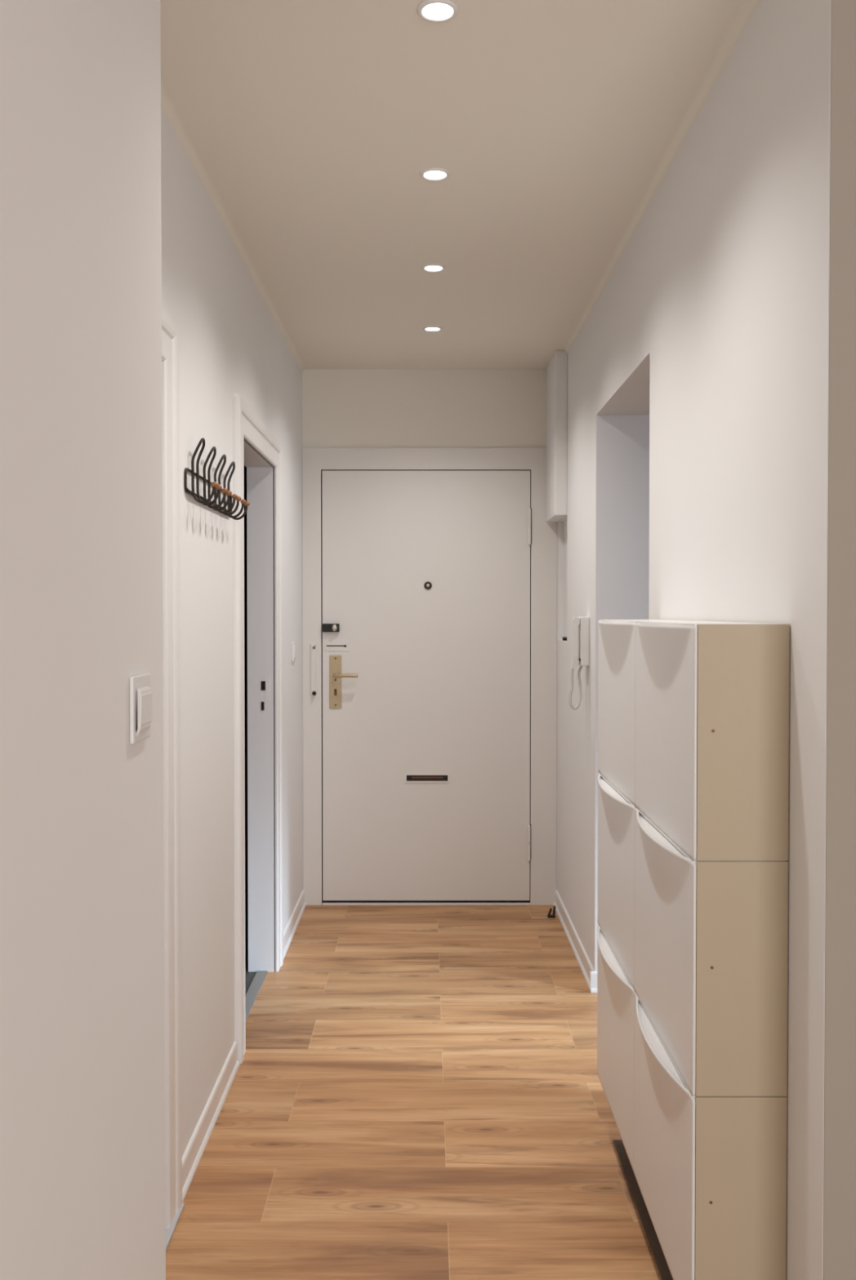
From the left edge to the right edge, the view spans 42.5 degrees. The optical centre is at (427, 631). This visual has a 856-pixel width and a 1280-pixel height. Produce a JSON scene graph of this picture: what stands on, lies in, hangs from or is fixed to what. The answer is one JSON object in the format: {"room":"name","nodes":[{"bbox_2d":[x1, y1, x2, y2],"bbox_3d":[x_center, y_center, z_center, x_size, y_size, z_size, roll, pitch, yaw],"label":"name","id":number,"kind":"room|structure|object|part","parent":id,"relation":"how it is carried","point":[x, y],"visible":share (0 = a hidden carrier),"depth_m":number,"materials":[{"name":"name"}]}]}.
{"room":"apartment entrance hallway","nodes":[
{"label":"apartment entrance hallway","id":0,"kind":"room"},
{"bbox_2d":[0,0,165,1279],"bbox_3d":[-0.523,0.133,-0.748,0.324,2.480,4.500,0,1,0],"label":"wall","id":1,"kind":"structure","parent":0,"point":[82,1172],"depth_m":1.15,"materials":[{"name":"paint"}]},
{"bbox_2d":[128,672,151,744],"bbox_3d":[-0.354,0.095,1.370,0.012,0.082,0.084,0,1,0],"label":"light switch","id":2,"kind":"object","parent":1,"relation":"attached to","point":[140,689],"visible":1,"depth_m":1.34,"materials":[{"name":"white plastic"}]},
{"bbox_2d":[160,106,302,1156],"bbox_3d":[-0.628,0.062,3.302,0.097,2.480,3.600,0,1,0],"label":"wall","id":3,"kind":"structure","parent":0,"point":[230,342],"depth_m":2.94,"materials":[{"name":"paint"}]},
{"bbox_2d":[161,306,182,1228],"bbox_3d":[-0.619,0.320,2.002,0.120,2.011,1.002,0,1,0],"label":"trim","id":4,"kind":"structure","parent":3,"relation":"attached to","point":[170,328],"depth_m":2.43,"materials":[{"name":"paint"}]},
{"bbox_2d":[165,1202,184,1250],"bbox_3d":[-0.580,1.319,2.032,0.048,0.010,0.977,0,1,0],"label":"trim","id":5,"kind":"structure","parent":3,"relation":"attached to","point":[169,1232],"depth_m":2.42,"materials":[{"name":"wood"}]},
{"bbox_2d":[182,1040,239,1202],"bbox_3d":[-0.572,1.273,2.919,0.016,0.072,0.778,0,1,0],"label":"baseboard","id":6,"kind":"structure","parent":3,"relation":"attached to","point":[193,1154],"depth_m":2.86,"materials":[{"name":"white wood"}]},
{"bbox_2d":[183,437,249,519],"bbox_3d":[-0.545,-0.396,2.925,0.070,0.163,0.614,0,1,0],"label":"coat rack","id":7,"kind":"object","parent":3,"relation":"attached to","point":[203,500],"visible":1,"depth_m":2.85,"materials":[{"name":"black metal"}]},
{"bbox_3d":[-0.573,-0.366,2.926,0.014,0.061,0.614,0,1,0],"label":"frame","id":8,"kind":"part","parent":7,"relation":"part of","materials":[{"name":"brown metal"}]},
{"bbox_3d":[-0.517,-0.356,2.671,0.016,0.014,0.016,0,1,0],"label":"wooden knob","id":9,"kind":"part","parent":7,"relation":"part of","materials":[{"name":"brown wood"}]},
{"bbox_3d":[-0.517,-0.357,2.727,0.016,0.014,0.016,0,1,0],"label":"wooden knob","id":10,"kind":"part","parent":7,"relation":"part of","materials":[{"name":"brown wood"}]},
{"bbox_3d":[-0.517,-0.358,2.810,0.016,0.014,0.016,0,1,0],"label":"wooden knob","id":11,"kind":"part","parent":7,"relation":"part of","materials":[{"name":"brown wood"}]},
{"bbox_3d":[-0.517,-0.359,2.869,0.016,0.014,0.016,0,1,0],"label":"wooden knob","id":12,"kind":"part","parent":7,"relation":"part of","materials":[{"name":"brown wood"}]},
{"bbox_3d":[-0.517,-0.361,2.952,0.016,0.014,0.016,0,1,0],"label":"wooden knob","id":13,"kind":"part","parent":7,"relation":"part of","materials":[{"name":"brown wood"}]},
{"bbox_3d":[-0.517,-0.362,3.011,0.016,0.014,0.016,0,1,0],"label":"wooden knob","id":14,"kind":"part","parent":7,"relation":"part of","materials":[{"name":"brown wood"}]},
{"bbox_3d":[-0.517,-0.363,3.089,0.016,0.014,0.016,0,1,0],"label":"wooden knob","id":15,"kind":"part","parent":7,"relation":"part of","materials":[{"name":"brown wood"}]},
{"bbox_3d":[-0.517,-0.364,3.151,0.016,0.014,0.016,0,1,0],"label":"wooden knob","id":16,"kind":"part","parent":7,"relation":"part of","materials":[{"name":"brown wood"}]},
{"bbox_2d":[245,970,267,1020],"bbox_3d":[-0.625,1.302,3.793,0.039,0.024,0.750,0,1,0],"label":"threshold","id":17,"kind":"structure","parent":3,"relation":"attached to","point":[255,987],"depth_m":3.95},
{"bbox_2d":[232,393,283,1063],"bbox_3d":[-0.619,0.289,3.776,0.120,2.011,0.960,0,1,0],"label":"trim","id":18,"kind":"structure","parent":3,"relation":"attached to","point":[255,447],"depth_m":4.14,"materials":[{"name":"paint"}]},
{"bbox_3d":[-0.603,0.218,4.145,0.018,0.090,0.002,0,1,0],"label":"strike plate","id":19,"kind":"part","parent":18,"relation":"part of","materials":[{"name":"silver metal"}]},
{"bbox_2d":[291,641,296,661],"bbox_3d":[-0.574,0.087,4.727,0.012,0.082,0.082,0,1,0],"label":"light switch","id":20,"kind":"object","parent":3,"relation":"attached to","point":[293,644],"visible":1,"depth_m":4.69,"materials":[{"name":"white plastic"}]},
{"bbox_2d":[283,889,306,959],"bbox_3d":[-0.572,1.242,4.702,0.016,0.072,0.840,0,1,0],"label":"baseboard","id":21,"kind":"structure","parent":3,"relation":"attached to","point":[289,931],"depth_m":4.69,"materials":[{"name":"white wood"}]},
{"bbox_2d":[244,465,248,893],"bbox_3d":[-1.639,0.087,3.302,1.923,2.530,4.200,0,1,0],"label":"wall","id":22,"kind":"structure","parent":0,"point":[245,467],"depth_m":5.30,"materials":[{"name":"paint"}]},
{"bbox_2d":[244,893,257,994],"bbox_3d":[-1.572,1.329,3.274,1.856,0.049,4.100,0,1,0],"label":"floor","id":23,"kind":"structure","parent":0,"point":[249,975],"depth_m":4.39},
{"bbox_2d":[165,905,661,1279],"bbox_3d":[1.397,1.363,1.249,4.005,0.050,8.450,0,1,0],"label":"floor","id":24,"kind":"structure","parent":0,"point":[416,1092],"depth_m":2.94,"materials":[{"name":"brown wood"}]},
{"bbox_2d":[546,906,555,917],"bbox_3d":[0.550,1.249,4.907,0.036,0.050,0.024,0,1,0],"label":"door stop","id":25,"kind":"object","parent":24,"relation":"on","point":[548,915],"visible":1,"depth_m":4.90,"materials":[{"name":"black metal"}]},
{"bbox_2d":[613,1139,672,1279],"bbox_3d":[0.525,1.324,1.876,0.100,0.005,1.905,0,1,0],"label":"floor mat","id":26,"kind":"object","parent":24,"relation":"on","point":[660,1260],"visible":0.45,"depth_m":2.48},
{"bbox_2d":[302,368,546,448],"bbox_3d":[0.100,0.028,5.251,1.800,2.480,0.300,0,1,0],"label":"wall","id":27,"kind":"structure","parent":0,"point":[342,408],"depth_m":5.08,"materials":[{"name":"white paint"}]},
{"bbox_2d":[310,643,315,695],"bbox_3d":[-0.527,0.176,5.081,0.027,0.240,0.022,0,1,0],"label":"bar","id":28,"kind":"object","parent":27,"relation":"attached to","point":[313,646],"visible":1,"depth_m":5.08,"materials":[{"name":"paint"}]},
{"bbox_2d":[321,471,531,900],"bbox_3d":[-0.005,0.255,5.083,0.965,1.990,0.101,0,1,0],"label":"door","id":29,"kind":"structure","parent":27,"relation":"in","point":[426,574],"depth_m":5.09,"materials":[{"name":"paint"}]},
{"bbox_3d":[-0.427,0.235,5.091,0.055,0.247,0.004,0,1,0],"label":"handle plate","id":30,"kind":"part","parent":29,"relation":"part of","materials":[{"name":"gold metal"}]},
{"bbox_3d":[-0.419,0.069,5.088,0.111,0.045,0.003,0,1,0],"label":"chain plate","id":31,"kind":"part","parent":29,"relation":"part of","materials":[{"name":"paint"}]},
{"bbox_3d":[-0.380,0.205,5.060,0.117,0.023,0.056,0,1,0],"label":"lever","id":32,"kind":"part","parent":29,"relation":"part of","materials":[{"name":"gold metal"}]},
{"bbox_2d":[302,448,556,905],"bbox_3d":[0.009,0.213,5.127,1.175,2.115,0.076,0,1,0],"label":"trim","id":33,"kind":"structure","parent":27,"relation":"attached to","point":[543,548],"depth_m":5.09,"materials":[{"name":"paint"}]},
{"bbox_3d":[-0.536,0.263,5.129,0.086,2.016,0.072,0,1,0],"label":"post","id":34,"kind":"part","parent":33,"relation":"part of","materials":[{"name":"paint"}]},
{"bbox_3d":[0.009,-0.795,5.111,1.175,0.099,0.072,0,1,0],"label":"head rail","id":35,"kind":"part","parent":33,"relation":"part of","materials":[{"name":"paint"}]},
{"bbox_3d":[0.535,0.263,5.129,0.121,2.016,0.072,0,1,0],"label":"post","id":36,"kind":"part","parent":33,"relation":"part of","materials":[{"name":"paint"}]},
{"bbox_2d":[160,0,759,373],"bbox_3d":[0.400,-1.171,1.205,6.000,0.100,8.450,0,1,0],"label":"ceiling","id":37,"kind":"structure","parent":0,"point":[309,128],"depth_m":2.67,"materials":[{"name":"paint"}]},
{"bbox_2d":[422,325,442,331],"bbox_3d":[0.018,-1.193,4.350,0.078,0.005,0.078,0,1,0],"label":"recessed light","id":38,"kind":"object","parent":37,"relation":"in","point":[429,328],"visible":1,"depth_m":4.34,"materials":[{"name":"white plastic"}]},
{"bbox_2d":[425,327,439,330],"bbox_3d":[0.018,-1.194,4.350,0.057,0.003,0.057,0,1,0],"label":"diffuser","id":39,"kind":"object","parent":38,"relation":"attached to","point":[426,328],"depth_m":4.35,"materials":[{"name":"white plastic"}]},
{"bbox_2d":[421,263,444,271],"bbox_3d":[0.018,-1.180,3.580,0.078,0.005,0.078,0,1,0],"label":"recessed light","id":40,"kind":"object","parent":37,"relation":"in","point":[429,267],"visible":1,"depth_m":3.57,"materials":[{"name":"white plastic"}]},
{"bbox_2d":[424,266,441,270],"bbox_3d":[0.018,-1.181,3.580,0.057,0.003,0.057,0,1,0],"label":"diffuser","id":41,"kind":"object","parent":40,"relation":"attached to","point":[426,268],"depth_m":3.58,"materials":[{"name":"white plastic"}]},
{"bbox_2d":[419,167,449,181],"bbox_3d":[0.018,-1.166,2.815,0.078,0.005,0.078,0,1,0],"label":"recessed light","id":42,"kind":"object","parent":37,"relation":"in","point":[434,174],"visible":1,"depth_m":2.81,"materials":[{"name":"white plastic"}]},
{"bbox_2d":[423,170,445,178],"bbox_3d":[0.018,-1.167,2.815,0.057,0.003,0.057,0,1,0],"label":"diffuser","id":43,"kind":"object","parent":42,"relation":"attached to","point":[427,174],"depth_m":2.82,"materials":[{"name":"white plastic"}]},
{"bbox_2d":[416,0,457,22],"bbox_3d":[0.018,-1.153,2.048,0.078,0.005,0.078,0,1,0],"label":"recessed light","id":44,"kind":"object","parent":37,"relation":"in","point":[433,11],"visible":1,"depth_m":2.04,"materials":[{"name":"white plastic"}]},
{"bbox_2d":[422,3,452,18],"bbox_3d":[0.018,-1.154,2.048,0.057,0.003,0.057,0,1,0],"label":"diffuser","id":45,"kind":"object","parent":44,"relation":"attached to","point":[430,11],"depth_m":2.05,"materials":[{"name":"white plastic"}]},
{"bbox_2d":[555,0,830,1279],"bbox_3d":[0.747,0.061,3.378,0.300,2.480,3.448,0,1,0],"label":"wall","id":46,"kind":"structure","parent":0,"point":[697,449],"depth_m":2.16,"materials":[{"name":"paint"}]},
{"bbox_2d":[545,350,567,521],"bbox_3d":[0.570,-0.853,4.903,0.054,0.705,0.365,0,1,0],"label":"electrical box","id":47,"kind":"structure","parent":46,"relation":"attached to","point":[556,371],"depth_m":4.72,"materials":[{"name":"paint"}]},
{"bbox_2d":[561,635,566,640],"bbox_3d":[0.612,0.032,4.918,0.026,0.020,0.046,0,1,0],"label":"niche latch","id":48,"kind":"object","parent":46,"relation":"attached to","point":[563,637],"visible":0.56,"depth_m":4.90,"materials":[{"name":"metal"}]},
{"bbox_2d":[552,888,596,992],"bbox_3d":[0.739,1.245,4.527,0.316,0.072,1.191,0,1,0],"label":"baseboard","id":49,"kind":"structure","parent":46,"relation":"attached to","point":[589,975],"depth_m":4.36,"materials":[{"name":"white wood"}]},
{"bbox_2d":[568,617,589,710],"bbox_3d":[0.560,0.119,4.114,0.073,0.346,0.088,0,1,0],"label":"intercom","id":50,"kind":"object","parent":46,"relation":"attached to","point":[580,625],"visible":1,"depth_m":4.08,"materials":[{"name":"white plastic"}]},
{"bbox_3d":[0.550,0.211,4.100,0.054,0.164,0.016,0,1,-17],"label":"cord","id":51,"kind":"part","parent":50,"relation":"part of","materials":[{"name":"white plastic"}]},
{"bbox_2d":[596,923,635,1171],"bbox_3d":[0.503,0.955,2.599,0.184,0.392,0.513,0,1,0],"label":"cabinet","id":52,"kind":"object","parent":46,"relation":"attached to","point":[615,991],"visible":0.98,"depth_m":2.54,"materials":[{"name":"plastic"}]},
{"bbox_3d":[0.515,0.762,2.596,0.152,0.004,0.503,0,1,0],"label":"panel","id":53,"kind":"part","parent":52,"relation":"part of","materials":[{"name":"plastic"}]},
{"bbox_2d":[597,772,635,989],"bbox_3d":[0.503,0.563,2.592,0.184,0.392,0.513,0,1,0],"label":"cabinet","id":54,"kind":"object","parent":52,"relation":"on","point":[615,812],"visible":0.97,"depth_m":2.53,"materials":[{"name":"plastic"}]},
{"bbox_3d":[0.515,0.369,2.590,0.152,0.004,0.503,0,1,0],"label":"panel","id":55,"kind":"part","parent":54,"relation":"part of","materials":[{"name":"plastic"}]},
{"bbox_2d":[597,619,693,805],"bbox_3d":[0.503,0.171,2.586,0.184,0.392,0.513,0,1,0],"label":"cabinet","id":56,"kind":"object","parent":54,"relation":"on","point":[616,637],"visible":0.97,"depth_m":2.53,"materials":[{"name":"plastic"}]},
{"bbox_3d":[0.515,-0.023,2.583,0.152,0.004,0.503,0,1,0],"label":"panel","id":57,"kind":"part","parent":56,"relation":"part of","materials":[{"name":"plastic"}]},
{"bbox_2d":[633,992,786,1279],"bbox_3d":[0.503,0.964,2.086,0.184,0.392,0.513,0,1,0],"label":"cabinet","id":58,"kind":"object","parent":46,"relation":"attached to","point":[709,1172],"visible":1,"depth_m":1.83,"materials":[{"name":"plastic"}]},
{"bbox_3d":[0.515,0.771,2.083,0.152,0.004,0.503,0,1,0],"label":"panel","id":59,"kind":"part","parent":58,"relation":"part of","materials":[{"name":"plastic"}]},
{"bbox_2d":[634,807,787,1096],"bbox_3d":[0.503,0.572,2.079,0.184,0.392,0.513,0,1,0],"label":"cabinet","id":60,"kind":"object","parent":58,"relation":"on","point":[711,937],"visible":1,"depth_m":1.83,"materials":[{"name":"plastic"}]},
{"bbox_3d":[0.515,0.378,2.077,0.152,0.004,0.503,0,1,0],"label":"panel","id":61,"kind":"part","parent":60,"relation":"part of","materials":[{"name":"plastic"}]},
{"bbox_2d":[635,621,789,861],"bbox_3d":[0.503,0.179,2.073,0.184,0.392,0.513,0,1,0],"label":"cabinet","id":62,"kind":"object","parent":60,"relation":"on","point":[712,697],"visible":1,"depth_m":1.82,"materials":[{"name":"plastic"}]},
{"bbox_3d":[0.515,-0.014,2.070,0.152,0.004,0.503,0,1,0],"label":"panel","id":63,"kind":"part","parent":62,"relation":"part of","materials":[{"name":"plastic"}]},
{"bbox_2d":[822,0,855,1279],"bbox_3d":[1.999,0.090,1.727,2.802,2.480,0.150,0,1,0],"label":"wall","id":64,"kind":"structure","parent":0,"point":[839,1009],"depth_m":1.65,"materials":[{"name":"beige paint"}]}
]}

